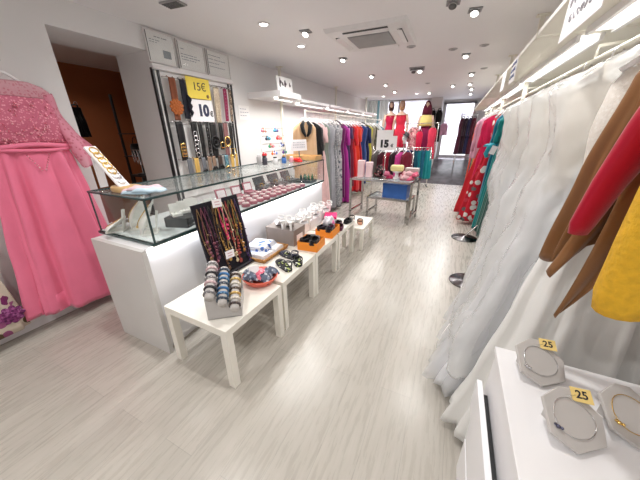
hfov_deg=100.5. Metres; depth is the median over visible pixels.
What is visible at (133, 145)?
handbag
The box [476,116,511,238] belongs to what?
dress
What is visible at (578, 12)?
hanging sign
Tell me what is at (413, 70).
spotlight
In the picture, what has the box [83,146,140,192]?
display
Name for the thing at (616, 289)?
coat
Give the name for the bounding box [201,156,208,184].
belt
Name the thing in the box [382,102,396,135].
mannequin
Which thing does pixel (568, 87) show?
hanger
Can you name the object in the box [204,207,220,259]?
necklace
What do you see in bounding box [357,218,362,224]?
sandal
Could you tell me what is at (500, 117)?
dress
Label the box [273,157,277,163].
jar
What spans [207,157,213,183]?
belt
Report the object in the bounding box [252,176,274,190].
case
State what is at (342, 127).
dress
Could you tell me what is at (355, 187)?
dress
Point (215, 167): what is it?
belt
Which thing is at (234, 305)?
roll
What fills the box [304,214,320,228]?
shoe box
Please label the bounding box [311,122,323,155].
jacket
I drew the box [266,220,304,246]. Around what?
shoe box
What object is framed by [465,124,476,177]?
dress
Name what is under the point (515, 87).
light
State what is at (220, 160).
belt
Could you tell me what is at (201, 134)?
belt
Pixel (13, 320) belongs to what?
floral dress
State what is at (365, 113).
canopy
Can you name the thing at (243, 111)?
notice
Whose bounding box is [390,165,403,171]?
cushion
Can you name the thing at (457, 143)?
dress
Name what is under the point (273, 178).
case
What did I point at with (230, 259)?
necklace
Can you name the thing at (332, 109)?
light
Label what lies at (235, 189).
box
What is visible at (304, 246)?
shoe box
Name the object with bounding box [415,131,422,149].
dress
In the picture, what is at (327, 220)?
tissue paper
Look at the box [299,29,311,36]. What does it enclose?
ceiling spotlight
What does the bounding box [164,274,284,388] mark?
side table
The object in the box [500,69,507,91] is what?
sign
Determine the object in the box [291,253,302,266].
sandal
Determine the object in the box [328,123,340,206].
dress
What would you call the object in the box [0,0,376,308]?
wall
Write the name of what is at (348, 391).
floor
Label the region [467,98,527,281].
gown
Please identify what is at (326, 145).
dress
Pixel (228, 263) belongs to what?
necklace
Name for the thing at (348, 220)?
shoe
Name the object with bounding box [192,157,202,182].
belt
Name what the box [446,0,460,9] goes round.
security camera
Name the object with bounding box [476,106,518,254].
gown
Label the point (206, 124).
belt
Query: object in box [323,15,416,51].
air conditioner
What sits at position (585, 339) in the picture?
gown
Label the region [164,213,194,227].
chest
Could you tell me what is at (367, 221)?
side table
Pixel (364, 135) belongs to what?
dress
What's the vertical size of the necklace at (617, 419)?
0.046 m
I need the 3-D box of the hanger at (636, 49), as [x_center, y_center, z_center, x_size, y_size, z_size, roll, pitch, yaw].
[1.122,-0.636,0.908,0.332,0.170,0.023,10,24,24]
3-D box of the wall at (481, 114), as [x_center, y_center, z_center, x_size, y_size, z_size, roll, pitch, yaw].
[5.016,-3.920,9.386,1.430,1.875,0.080,10,24,24]
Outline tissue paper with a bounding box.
[322,215,334,229]
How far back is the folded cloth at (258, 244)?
2.45 m
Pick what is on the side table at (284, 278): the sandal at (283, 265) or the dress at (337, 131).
the sandal at (283, 265)
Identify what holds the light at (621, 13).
attached to the canopy at (615, 15)
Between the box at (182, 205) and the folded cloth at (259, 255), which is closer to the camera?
the box at (182, 205)
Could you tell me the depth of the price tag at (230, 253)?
2.09 m
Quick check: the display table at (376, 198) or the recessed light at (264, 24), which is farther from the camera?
the display table at (376, 198)
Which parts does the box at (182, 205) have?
lid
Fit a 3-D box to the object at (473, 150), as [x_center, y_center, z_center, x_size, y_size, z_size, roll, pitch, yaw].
[3.129,-1.901,4.963,0.520,0.725,0.149,7,23,17]
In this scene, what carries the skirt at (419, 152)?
hanging from the hanger
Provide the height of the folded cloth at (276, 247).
0.049 m
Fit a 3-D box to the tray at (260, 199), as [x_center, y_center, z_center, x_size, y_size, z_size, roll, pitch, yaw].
[-0.613,-0.427,2.711,0.084,0.065,0.084,4,23,12]
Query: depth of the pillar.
8.60 m
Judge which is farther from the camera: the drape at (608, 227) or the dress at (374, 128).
the dress at (374, 128)
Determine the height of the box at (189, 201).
0.087 m
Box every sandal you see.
[274,214,285,228]
[275,258,292,271]
[279,250,298,258]
[285,216,293,230]
[290,213,301,222]
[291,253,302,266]
[297,208,305,218]
[297,212,310,224]
[303,207,314,218]
[309,205,322,217]
[314,201,324,212]
[322,200,331,211]
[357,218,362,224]
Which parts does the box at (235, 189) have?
lid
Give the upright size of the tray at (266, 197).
0.065 m
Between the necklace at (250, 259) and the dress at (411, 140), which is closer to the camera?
the necklace at (250, 259)
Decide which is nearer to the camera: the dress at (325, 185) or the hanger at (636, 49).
the hanger at (636, 49)
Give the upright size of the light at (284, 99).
0.036 m
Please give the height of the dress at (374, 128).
1.475 m
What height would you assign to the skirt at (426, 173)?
0.760 m
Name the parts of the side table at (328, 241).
leg, leg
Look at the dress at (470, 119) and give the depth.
7.66 m
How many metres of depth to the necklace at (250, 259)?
2.23 m
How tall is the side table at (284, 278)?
0.450 m
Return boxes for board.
[149,62,242,200]
[190,194,254,276]
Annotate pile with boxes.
[373,165,385,177]
[384,171,392,178]
[399,171,418,180]
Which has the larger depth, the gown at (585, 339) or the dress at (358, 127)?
the dress at (358, 127)
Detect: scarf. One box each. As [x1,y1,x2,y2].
[121,184,167,194]
[242,271,257,281]
[256,269,264,280]
[258,272,272,284]
[264,266,279,273]
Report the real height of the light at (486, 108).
0.036 m
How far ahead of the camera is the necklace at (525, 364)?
0.84 m
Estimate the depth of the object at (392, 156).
6.38 m
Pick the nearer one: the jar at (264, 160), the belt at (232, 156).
the jar at (264, 160)
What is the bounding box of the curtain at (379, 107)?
[366,99,389,151]
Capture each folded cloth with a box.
[249,238,276,251]
[254,250,274,259]
[270,243,282,251]
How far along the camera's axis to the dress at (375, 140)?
7.63 m
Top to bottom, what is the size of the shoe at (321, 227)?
0.058 m
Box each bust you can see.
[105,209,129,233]
[128,195,151,230]
[136,199,159,236]
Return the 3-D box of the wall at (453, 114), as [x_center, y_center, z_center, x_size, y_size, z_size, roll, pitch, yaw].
[8.163,-9.624,14.647,28.000,8.600,0.700,10,24,24]
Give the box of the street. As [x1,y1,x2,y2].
[386,146,464,154]
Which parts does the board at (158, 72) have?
header rail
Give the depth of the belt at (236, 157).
3.91 m
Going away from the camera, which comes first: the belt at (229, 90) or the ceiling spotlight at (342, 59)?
the belt at (229, 90)
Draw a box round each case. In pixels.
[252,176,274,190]
[266,173,288,185]
[280,170,298,183]
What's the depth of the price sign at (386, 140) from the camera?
4.37 m
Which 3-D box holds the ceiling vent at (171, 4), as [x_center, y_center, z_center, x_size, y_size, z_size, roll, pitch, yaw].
[-1.192,-1.913,2.161,0.180,0.017,0.120,7,23,18]
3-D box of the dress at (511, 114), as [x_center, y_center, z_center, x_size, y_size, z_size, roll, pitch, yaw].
[2.430,-0.836,3.522,0.382,1.595,0.268,6,23,15]
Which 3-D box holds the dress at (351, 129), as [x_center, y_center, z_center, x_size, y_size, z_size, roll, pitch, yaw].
[0.483,-1.857,5.855,0.468,1.275,0.186,5,23,13]
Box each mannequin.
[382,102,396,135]
[392,101,408,149]
[417,100,433,149]
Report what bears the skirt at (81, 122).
hanging from the hanger
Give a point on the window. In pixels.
(399, 101)
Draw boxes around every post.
[275,66,285,170]
[334,86,337,121]
[364,97,367,124]
[488,74,501,116]
[498,54,517,113]
[519,12,550,103]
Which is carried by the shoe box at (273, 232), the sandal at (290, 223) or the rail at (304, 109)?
the sandal at (290, 223)
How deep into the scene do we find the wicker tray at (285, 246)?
2.36 m
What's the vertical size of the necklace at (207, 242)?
0.522 m
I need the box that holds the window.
[389,98,431,151]
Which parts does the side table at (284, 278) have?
leg, leg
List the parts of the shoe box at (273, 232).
lid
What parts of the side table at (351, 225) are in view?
leg, leg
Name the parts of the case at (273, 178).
lid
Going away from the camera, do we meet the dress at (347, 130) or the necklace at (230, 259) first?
the necklace at (230, 259)
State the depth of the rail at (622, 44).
1.32 m
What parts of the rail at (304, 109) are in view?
hanging rail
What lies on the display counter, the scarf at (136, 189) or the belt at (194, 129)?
the scarf at (136, 189)
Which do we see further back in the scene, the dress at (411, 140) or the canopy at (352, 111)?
the dress at (411, 140)
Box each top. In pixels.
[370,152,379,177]
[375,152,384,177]
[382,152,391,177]
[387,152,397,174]
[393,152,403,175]
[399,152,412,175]
[440,123,447,134]
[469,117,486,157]
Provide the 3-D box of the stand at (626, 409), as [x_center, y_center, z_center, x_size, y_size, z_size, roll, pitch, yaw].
[0.815,0.460,0.701,0.161,0.078,0.127,-4,23,-9]
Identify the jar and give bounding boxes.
[256,155,261,164]
[262,156,267,164]
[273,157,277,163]
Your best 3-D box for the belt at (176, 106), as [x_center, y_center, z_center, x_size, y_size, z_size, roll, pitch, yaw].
[-1.599,-1.551,2.920,0.060,0.436,0.180,10,24,24]
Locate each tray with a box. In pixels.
[241,200,249,206]
[249,197,257,204]
[250,242,287,263]
[256,195,263,201]
[263,193,269,199]
[269,191,276,196]
[282,154,321,160]
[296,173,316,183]
[296,178,316,183]
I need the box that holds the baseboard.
[0,306,77,344]
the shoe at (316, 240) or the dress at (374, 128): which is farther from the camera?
the dress at (374, 128)
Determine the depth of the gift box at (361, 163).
4.82 m
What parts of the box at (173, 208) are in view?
lid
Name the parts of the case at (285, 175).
lid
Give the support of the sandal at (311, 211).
on the shoe box at (316, 220)
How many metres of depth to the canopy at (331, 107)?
5.82 m
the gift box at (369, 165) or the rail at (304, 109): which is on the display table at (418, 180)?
the gift box at (369, 165)
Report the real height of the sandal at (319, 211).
0.139 m
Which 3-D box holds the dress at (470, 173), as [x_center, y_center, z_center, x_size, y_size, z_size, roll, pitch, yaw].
[2.846,-1.268,4.650,0.677,1.655,0.212,7,23,18]
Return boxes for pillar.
[431,97,443,158]
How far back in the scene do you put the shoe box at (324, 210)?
3.39 m
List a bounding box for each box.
[167,203,182,217]
[176,200,190,213]
[183,198,193,210]
[214,188,226,198]
[230,185,245,196]
[241,181,256,194]
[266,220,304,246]
[297,221,309,232]
[297,234,324,252]
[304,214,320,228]
[315,209,328,221]
[315,224,339,238]
[324,212,336,220]
[357,160,365,176]
[365,162,372,176]
[382,180,411,199]
[405,167,419,178]
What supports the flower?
on the belt at (176, 106)
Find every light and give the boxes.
[257,22,269,26]
[273,97,296,102]
[295,102,326,108]
[325,108,346,111]
[345,111,362,114]
[482,106,493,111]
[488,98,505,106]
[499,82,530,98]
[520,32,605,83]
[585,0,639,35]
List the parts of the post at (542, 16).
ceiling plate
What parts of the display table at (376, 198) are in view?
leg, leg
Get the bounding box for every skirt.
[71,107,91,136]
[414,150,419,167]
[417,150,423,177]
[419,150,427,177]
[421,150,431,178]
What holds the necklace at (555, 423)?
on the stand at (576, 421)
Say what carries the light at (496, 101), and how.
attached to the canopy at (494, 101)
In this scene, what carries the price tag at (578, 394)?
on the stand at (576, 421)
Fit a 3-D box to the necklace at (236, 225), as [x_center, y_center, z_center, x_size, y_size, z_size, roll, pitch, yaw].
[-0.669,-0.114,2.188,0.067,0.443,0.075,-9,24,-20]
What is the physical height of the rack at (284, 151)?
0.426 m
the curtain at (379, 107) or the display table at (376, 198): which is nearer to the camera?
the display table at (376, 198)
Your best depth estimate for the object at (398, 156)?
6.34 m
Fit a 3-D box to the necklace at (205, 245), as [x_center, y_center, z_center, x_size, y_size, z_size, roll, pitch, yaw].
[-0.828,-0.031,1.915,0.062,0.389,0.068,-9,24,-20]
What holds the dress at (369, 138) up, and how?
hanging from the hanger
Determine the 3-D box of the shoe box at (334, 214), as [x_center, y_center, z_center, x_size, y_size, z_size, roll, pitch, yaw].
[0.135,-0.280,3.350,0.150,0.085,0.200,2,22,5]
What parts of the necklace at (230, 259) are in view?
chain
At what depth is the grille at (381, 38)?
2.89 m
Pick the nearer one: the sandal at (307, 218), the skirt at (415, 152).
the sandal at (307, 218)
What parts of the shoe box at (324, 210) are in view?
lid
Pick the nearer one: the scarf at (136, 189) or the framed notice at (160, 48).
the scarf at (136, 189)
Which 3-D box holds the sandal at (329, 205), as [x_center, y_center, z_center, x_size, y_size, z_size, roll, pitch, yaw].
[0.068,-0.464,3.465,0.085,0.139,0.250,-14,26,-31]
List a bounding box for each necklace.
[196,209,213,260]
[200,208,219,273]
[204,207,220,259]
[207,206,221,248]
[211,205,230,269]
[215,207,231,260]
[218,207,229,239]
[222,203,238,261]
[225,202,242,261]
[227,201,238,235]
[231,200,245,250]
[234,199,251,260]
[524,346,557,376]
[553,397,596,440]
[611,394,639,435]
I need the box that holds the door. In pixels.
[436,101,476,156]
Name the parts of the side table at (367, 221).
leg, leg, leg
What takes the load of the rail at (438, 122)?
on the floor at (442, 165)
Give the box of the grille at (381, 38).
[347,31,395,48]
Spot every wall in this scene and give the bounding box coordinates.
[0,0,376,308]
[57,62,149,222]
[378,102,474,146]
[444,98,488,156]
[489,44,639,114]
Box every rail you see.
[304,109,381,124]
[370,147,414,193]
[403,122,438,175]
[451,113,478,175]
[484,34,639,116]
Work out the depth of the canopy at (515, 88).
3.09 m
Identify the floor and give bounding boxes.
[0,182,481,479]
[373,156,468,185]
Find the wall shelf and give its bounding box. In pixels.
[108,94,153,214]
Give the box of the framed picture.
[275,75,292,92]
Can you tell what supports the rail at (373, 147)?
on the floor at (348, 391)
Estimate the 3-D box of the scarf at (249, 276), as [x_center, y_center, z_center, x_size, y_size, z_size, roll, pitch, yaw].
[-0.522,0.261,1.962,0.121,0.066,0.125,-10,24,-21]
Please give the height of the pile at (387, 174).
0.125 m
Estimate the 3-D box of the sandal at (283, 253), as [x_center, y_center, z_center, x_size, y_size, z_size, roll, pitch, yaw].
[-0.282,0.114,2.397,0.224,0.077,0.088,17,28,36]
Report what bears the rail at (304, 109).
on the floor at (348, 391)
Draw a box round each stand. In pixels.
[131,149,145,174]
[204,276,243,319]
[402,132,409,148]
[449,95,546,288]
[451,105,514,242]
[515,338,565,386]
[541,386,606,453]
[596,383,639,449]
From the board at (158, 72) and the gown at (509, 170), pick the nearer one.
the gown at (509, 170)
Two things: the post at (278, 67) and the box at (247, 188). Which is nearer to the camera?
the box at (247, 188)
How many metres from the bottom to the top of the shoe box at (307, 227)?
0.100 m
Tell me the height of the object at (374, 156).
0.595 m
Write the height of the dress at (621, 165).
0.566 m
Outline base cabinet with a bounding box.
[456,346,639,479]
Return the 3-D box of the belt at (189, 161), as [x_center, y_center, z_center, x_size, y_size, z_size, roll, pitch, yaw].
[-1.582,-0.819,3.257,0.048,0.366,0.071,10,24,24]
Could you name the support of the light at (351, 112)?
attached to the canopy at (352, 111)
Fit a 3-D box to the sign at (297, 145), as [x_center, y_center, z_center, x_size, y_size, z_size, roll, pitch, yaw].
[-0.275,-1.198,3.554,0.260,0.270,0.080,-21,30,-40]
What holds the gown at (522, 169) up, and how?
hanging from the hanger at (571, 77)
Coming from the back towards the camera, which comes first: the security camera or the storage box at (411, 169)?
the storage box at (411, 169)
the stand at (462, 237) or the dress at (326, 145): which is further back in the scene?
the dress at (326, 145)
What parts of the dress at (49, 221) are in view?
waist sash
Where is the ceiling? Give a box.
[50,0,563,102]
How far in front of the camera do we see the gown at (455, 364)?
1.21 m
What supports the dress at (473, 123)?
hanging from the hanger
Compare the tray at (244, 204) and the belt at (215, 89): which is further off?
the belt at (215, 89)
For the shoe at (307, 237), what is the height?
0.058 m
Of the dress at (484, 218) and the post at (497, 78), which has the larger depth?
the post at (497, 78)
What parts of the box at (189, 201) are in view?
lid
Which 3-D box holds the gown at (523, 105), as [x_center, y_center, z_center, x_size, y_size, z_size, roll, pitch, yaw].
[1.877,-0.427,2.595,0.459,1.710,0.520,17,28,37]
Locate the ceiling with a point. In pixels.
(231, 27)
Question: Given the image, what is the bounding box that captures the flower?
[170,99,183,115]
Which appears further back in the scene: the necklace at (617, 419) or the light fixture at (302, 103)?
the light fixture at (302, 103)
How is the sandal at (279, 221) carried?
on the shoe box at (273, 232)
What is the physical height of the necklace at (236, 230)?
0.292 m
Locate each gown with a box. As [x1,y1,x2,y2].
[433,52,620,390]
[439,76,577,350]
[440,63,639,442]
[452,81,560,316]
[461,89,577,297]
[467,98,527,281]
[471,105,523,268]
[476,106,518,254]
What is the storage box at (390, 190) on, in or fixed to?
on the display table at (376, 198)
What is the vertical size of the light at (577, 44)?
0.036 m
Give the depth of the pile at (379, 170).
4.74 m
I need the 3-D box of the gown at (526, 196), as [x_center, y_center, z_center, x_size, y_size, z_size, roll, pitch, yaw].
[1.192,0.017,1.523,0.746,1.710,0.521,10,24,24]
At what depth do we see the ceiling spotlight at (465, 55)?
3.67 m
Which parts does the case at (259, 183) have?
lid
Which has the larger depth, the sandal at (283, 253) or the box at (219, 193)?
the box at (219, 193)
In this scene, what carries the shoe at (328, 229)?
in the shoe box at (336, 230)
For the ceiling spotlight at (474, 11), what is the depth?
2.31 m
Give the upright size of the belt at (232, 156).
0.319 m
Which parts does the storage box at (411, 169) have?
lid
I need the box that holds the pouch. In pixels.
[293,157,302,161]
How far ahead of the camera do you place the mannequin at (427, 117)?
8.21 m
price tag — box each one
[211,198,221,207]
[225,249,234,258]
[248,265,258,273]
[538,338,557,351]
[567,386,594,405]
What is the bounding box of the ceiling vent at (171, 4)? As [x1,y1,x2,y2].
[159,0,186,8]
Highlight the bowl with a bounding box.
[242,266,277,287]
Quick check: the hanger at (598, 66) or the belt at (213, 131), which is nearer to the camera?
the hanger at (598, 66)
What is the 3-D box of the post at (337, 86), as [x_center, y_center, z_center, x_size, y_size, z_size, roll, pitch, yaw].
[0.390,-2.485,6.772,0.100,2.475,0.070,10,24,24]
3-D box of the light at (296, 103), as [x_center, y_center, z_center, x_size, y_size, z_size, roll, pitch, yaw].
[-0.146,-2.468,4.898,0.110,0.036,1.070,10,24,24]
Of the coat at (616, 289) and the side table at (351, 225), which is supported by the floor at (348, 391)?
the side table at (351, 225)
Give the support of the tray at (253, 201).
on the display counter
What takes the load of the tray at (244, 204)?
on the display counter
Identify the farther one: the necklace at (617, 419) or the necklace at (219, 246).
the necklace at (219, 246)
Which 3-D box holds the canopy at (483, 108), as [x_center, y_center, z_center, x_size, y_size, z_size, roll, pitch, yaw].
[3.801,-2.949,5.955,0.570,0.057,1.560,10,24,24]
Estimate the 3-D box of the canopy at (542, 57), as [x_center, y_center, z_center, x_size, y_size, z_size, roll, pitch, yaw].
[1.737,-1.293,1.950,0.570,0.057,1.560,10,24,24]
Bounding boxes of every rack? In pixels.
[259,127,286,164]
[394,147,431,187]
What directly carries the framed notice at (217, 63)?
attached to the wall at (28, 28)
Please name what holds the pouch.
on the display counter
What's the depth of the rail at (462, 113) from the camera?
8.00 m
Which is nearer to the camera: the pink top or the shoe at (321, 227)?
the shoe at (321, 227)
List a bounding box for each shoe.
[299,234,315,242]
[309,235,319,245]
[317,223,328,230]
[325,223,334,232]
[343,217,352,223]
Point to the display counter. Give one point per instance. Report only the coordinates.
(143, 274)
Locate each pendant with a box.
[554,422,563,429]
[614,419,625,426]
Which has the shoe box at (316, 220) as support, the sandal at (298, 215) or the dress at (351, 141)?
the sandal at (298, 215)
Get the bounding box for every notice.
[141,27,177,67]
[174,38,206,73]
[204,48,230,79]
[238,105,249,119]
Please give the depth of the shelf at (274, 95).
3.94 m
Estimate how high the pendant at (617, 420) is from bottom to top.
0.011 m
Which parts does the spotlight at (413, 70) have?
housing frame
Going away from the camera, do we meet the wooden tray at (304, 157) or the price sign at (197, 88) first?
the price sign at (197, 88)
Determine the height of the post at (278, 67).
2.475 m
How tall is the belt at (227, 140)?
0.436 m
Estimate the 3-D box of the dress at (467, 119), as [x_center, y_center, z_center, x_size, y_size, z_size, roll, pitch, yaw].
[4.205,-3.029,7.779,0.313,0.975,0.168,-17,27,-34]
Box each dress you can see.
[0,79,110,321]
[0,280,30,339]
[317,123,330,208]
[320,123,330,208]
[324,123,335,208]
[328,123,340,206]
[332,123,342,202]
[337,124,344,197]
[340,124,351,201]
[343,124,352,177]
[349,124,358,190]
[350,125,354,185]
[352,124,361,182]
[353,126,363,191]
[359,125,367,183]
[365,125,371,178]
[366,125,372,181]
[370,126,375,153]
[374,126,378,151]
[406,127,419,149]
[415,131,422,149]
[426,128,436,158]
[435,110,442,141]
[453,118,464,153]
[453,149,479,211]
[456,114,500,220]
[458,118,468,153]
[462,118,472,153]
[465,118,476,153]
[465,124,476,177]
[471,112,509,228]
[471,114,497,178]
[474,113,512,231]
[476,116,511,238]
[477,112,506,201]
[567,106,639,235]
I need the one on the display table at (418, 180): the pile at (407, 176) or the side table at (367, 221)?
the pile at (407, 176)
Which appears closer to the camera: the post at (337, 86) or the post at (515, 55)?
the post at (515, 55)
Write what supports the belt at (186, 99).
hanging from the board at (158, 72)
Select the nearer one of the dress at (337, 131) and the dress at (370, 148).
the dress at (337, 131)
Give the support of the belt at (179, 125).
hanging from the board at (158, 72)
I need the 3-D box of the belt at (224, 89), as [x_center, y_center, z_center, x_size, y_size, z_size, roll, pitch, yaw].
[-1.272,-1.814,3.570,0.048,0.406,0.068,10,24,24]
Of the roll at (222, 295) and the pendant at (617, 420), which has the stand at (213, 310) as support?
the roll at (222, 295)
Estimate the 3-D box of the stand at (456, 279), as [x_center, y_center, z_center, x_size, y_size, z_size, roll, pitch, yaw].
[1.560,-0.377,2.505,0.356,1.780,0.356,-8,23,-18]
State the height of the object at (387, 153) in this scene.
0.595 m
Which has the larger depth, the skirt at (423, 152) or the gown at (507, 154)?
the skirt at (423, 152)
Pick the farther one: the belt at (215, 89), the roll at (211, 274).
the belt at (215, 89)
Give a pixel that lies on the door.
(475, 102)
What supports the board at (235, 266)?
on the side table at (190, 307)
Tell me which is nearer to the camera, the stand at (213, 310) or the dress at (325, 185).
the stand at (213, 310)
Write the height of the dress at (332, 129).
1.575 m
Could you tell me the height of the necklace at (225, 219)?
0.298 m
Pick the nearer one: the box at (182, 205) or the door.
the box at (182, 205)
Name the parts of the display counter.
panel, glass, panel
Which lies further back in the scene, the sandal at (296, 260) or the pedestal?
the pedestal
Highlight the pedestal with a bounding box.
[392,171,399,178]
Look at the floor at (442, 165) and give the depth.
8.48 m
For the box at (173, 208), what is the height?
0.087 m
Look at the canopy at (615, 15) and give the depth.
1.13 m
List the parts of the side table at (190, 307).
leg, leg, leg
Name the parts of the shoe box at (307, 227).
lid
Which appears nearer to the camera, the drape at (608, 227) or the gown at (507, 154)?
the drape at (608, 227)
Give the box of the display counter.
[87,159,323,353]
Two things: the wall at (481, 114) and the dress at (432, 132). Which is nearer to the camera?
the dress at (432, 132)
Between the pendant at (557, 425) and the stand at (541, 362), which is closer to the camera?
the pendant at (557, 425)
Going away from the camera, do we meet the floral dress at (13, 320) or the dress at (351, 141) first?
the floral dress at (13, 320)
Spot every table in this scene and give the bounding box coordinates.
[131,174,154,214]
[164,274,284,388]
[237,249,315,329]
[286,230,337,294]
[310,218,354,268]
[342,215,372,249]
[349,175,420,225]
[365,191,415,223]
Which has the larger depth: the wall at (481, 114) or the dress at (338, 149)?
the wall at (481, 114)
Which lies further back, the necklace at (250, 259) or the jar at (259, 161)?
the jar at (259, 161)
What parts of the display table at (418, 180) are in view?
leg, leg, leg, leg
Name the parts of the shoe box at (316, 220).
lid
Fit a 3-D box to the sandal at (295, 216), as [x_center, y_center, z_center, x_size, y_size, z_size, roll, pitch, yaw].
[-0.267,-0.243,2.932,0.085,0.139,0.250,-10,24,-23]
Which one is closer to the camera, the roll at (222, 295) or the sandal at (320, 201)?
the roll at (222, 295)
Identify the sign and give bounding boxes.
[185,76,210,99]
[190,99,214,121]
[291,139,306,160]
[376,130,397,179]
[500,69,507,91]
[508,54,519,84]
[558,0,603,43]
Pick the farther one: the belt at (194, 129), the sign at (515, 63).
the belt at (194, 129)
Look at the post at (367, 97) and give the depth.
8.53 m
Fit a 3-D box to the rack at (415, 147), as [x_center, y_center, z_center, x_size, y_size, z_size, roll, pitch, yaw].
[2.619,-2.074,7.561,0.930,1.080,0.400,3,22,8]
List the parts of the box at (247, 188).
lid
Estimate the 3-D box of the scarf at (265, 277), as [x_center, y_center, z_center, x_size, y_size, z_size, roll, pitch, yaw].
[-0.417,0.270,1.974,0.118,0.066,0.127,3,23,10]
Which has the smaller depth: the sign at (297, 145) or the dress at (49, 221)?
the dress at (49, 221)
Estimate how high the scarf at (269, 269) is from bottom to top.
0.066 m
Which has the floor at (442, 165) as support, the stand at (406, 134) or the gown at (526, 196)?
the stand at (406, 134)
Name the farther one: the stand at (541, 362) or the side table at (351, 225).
the side table at (351, 225)
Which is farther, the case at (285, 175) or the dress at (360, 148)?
the dress at (360, 148)
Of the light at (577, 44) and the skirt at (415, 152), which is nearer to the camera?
the light at (577, 44)
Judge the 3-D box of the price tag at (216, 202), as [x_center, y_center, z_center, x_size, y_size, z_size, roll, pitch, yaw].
[-0.783,-0.277,1.990,0.048,0.066,0.090,11,25,26]
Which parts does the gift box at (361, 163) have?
lid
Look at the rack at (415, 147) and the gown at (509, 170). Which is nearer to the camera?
the gown at (509, 170)
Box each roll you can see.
[202,261,217,301]
[216,266,229,306]
[228,271,240,311]
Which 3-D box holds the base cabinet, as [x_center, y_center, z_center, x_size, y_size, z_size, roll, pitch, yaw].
[0.571,1.028,0.431,0.566,0.765,1.420,10,24,24]
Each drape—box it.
[546,96,639,276]
[553,173,639,317]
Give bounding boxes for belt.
[166,75,183,119]
[173,120,188,160]
[177,77,193,118]
[187,157,195,187]
[188,121,201,158]
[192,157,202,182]
[195,121,206,160]
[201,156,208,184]
[204,122,211,155]
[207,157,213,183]
[209,123,219,157]
[210,86,221,122]
[212,155,218,180]
[216,122,225,149]
[218,154,224,179]
[220,87,228,120]
[222,154,230,179]
[223,122,230,155]
[226,88,233,121]
[226,122,235,157]
[230,154,236,175]
[234,153,238,175]
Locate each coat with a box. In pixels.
[293,120,317,179]
[591,186,639,321]
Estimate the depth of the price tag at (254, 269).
1.97 m
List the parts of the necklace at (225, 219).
chain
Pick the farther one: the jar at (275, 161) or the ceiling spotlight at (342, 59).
the ceiling spotlight at (342, 59)
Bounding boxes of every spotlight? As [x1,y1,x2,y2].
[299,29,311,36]
[339,57,347,61]
[409,66,424,73]
[461,53,470,57]
[468,6,482,16]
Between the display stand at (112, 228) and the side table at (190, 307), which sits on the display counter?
the display stand at (112, 228)
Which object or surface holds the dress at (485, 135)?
hanging from the hanger
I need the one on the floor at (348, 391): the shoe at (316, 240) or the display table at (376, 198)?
the display table at (376, 198)
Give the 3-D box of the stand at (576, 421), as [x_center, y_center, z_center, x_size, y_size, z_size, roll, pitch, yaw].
[0.654,0.464,0.695,0.161,0.078,0.127,-4,23,-9]
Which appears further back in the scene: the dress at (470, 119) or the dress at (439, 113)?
the dress at (439, 113)
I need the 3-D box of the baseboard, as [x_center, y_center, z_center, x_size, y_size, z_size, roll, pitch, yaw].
[-2.682,0.942,1.616,0.015,0.085,2.940,10,24,24]
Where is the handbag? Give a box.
[130,137,138,155]
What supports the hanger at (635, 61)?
hanging from the rail at (622, 44)
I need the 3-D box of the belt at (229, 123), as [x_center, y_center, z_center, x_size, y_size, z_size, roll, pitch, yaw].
[-1.256,-1.405,3.758,0.054,0.476,0.094,10,24,24]
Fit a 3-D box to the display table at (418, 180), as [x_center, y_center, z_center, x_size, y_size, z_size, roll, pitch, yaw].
[1.170,-0.780,4.900,1.114,0.722,0.594,12,26,29]
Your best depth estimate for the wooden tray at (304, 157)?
3.66 m
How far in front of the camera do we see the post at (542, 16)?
2.47 m
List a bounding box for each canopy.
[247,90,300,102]
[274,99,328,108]
[307,105,349,111]
[330,109,364,114]
[349,112,376,116]
[474,105,508,111]
[478,96,527,106]
[485,77,567,98]
[498,23,639,83]
[538,0,639,35]
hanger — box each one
[0,60,19,80]
[295,111,313,125]
[515,82,556,108]
[523,75,569,104]
[535,63,595,100]
[552,47,624,93]
[578,45,639,84]
[619,55,639,71]
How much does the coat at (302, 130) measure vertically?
0.948 m
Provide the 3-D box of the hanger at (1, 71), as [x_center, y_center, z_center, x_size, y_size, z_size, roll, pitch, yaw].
[-2.140,-1.116,1.768,0.023,0.205,0.348,10,24,24]
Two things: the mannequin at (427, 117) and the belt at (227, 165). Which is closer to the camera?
the belt at (227, 165)
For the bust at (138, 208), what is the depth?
1.96 m
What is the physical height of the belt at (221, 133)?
0.346 m
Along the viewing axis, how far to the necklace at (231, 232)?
2.16 m
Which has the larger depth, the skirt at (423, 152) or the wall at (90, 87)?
the skirt at (423, 152)
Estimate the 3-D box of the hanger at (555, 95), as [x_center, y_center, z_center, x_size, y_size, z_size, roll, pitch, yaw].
[1.681,-1.085,1.993,0.332,0.170,0.023,10,24,24]
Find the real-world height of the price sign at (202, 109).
0.240 m
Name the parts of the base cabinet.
drawer, drawer, drawer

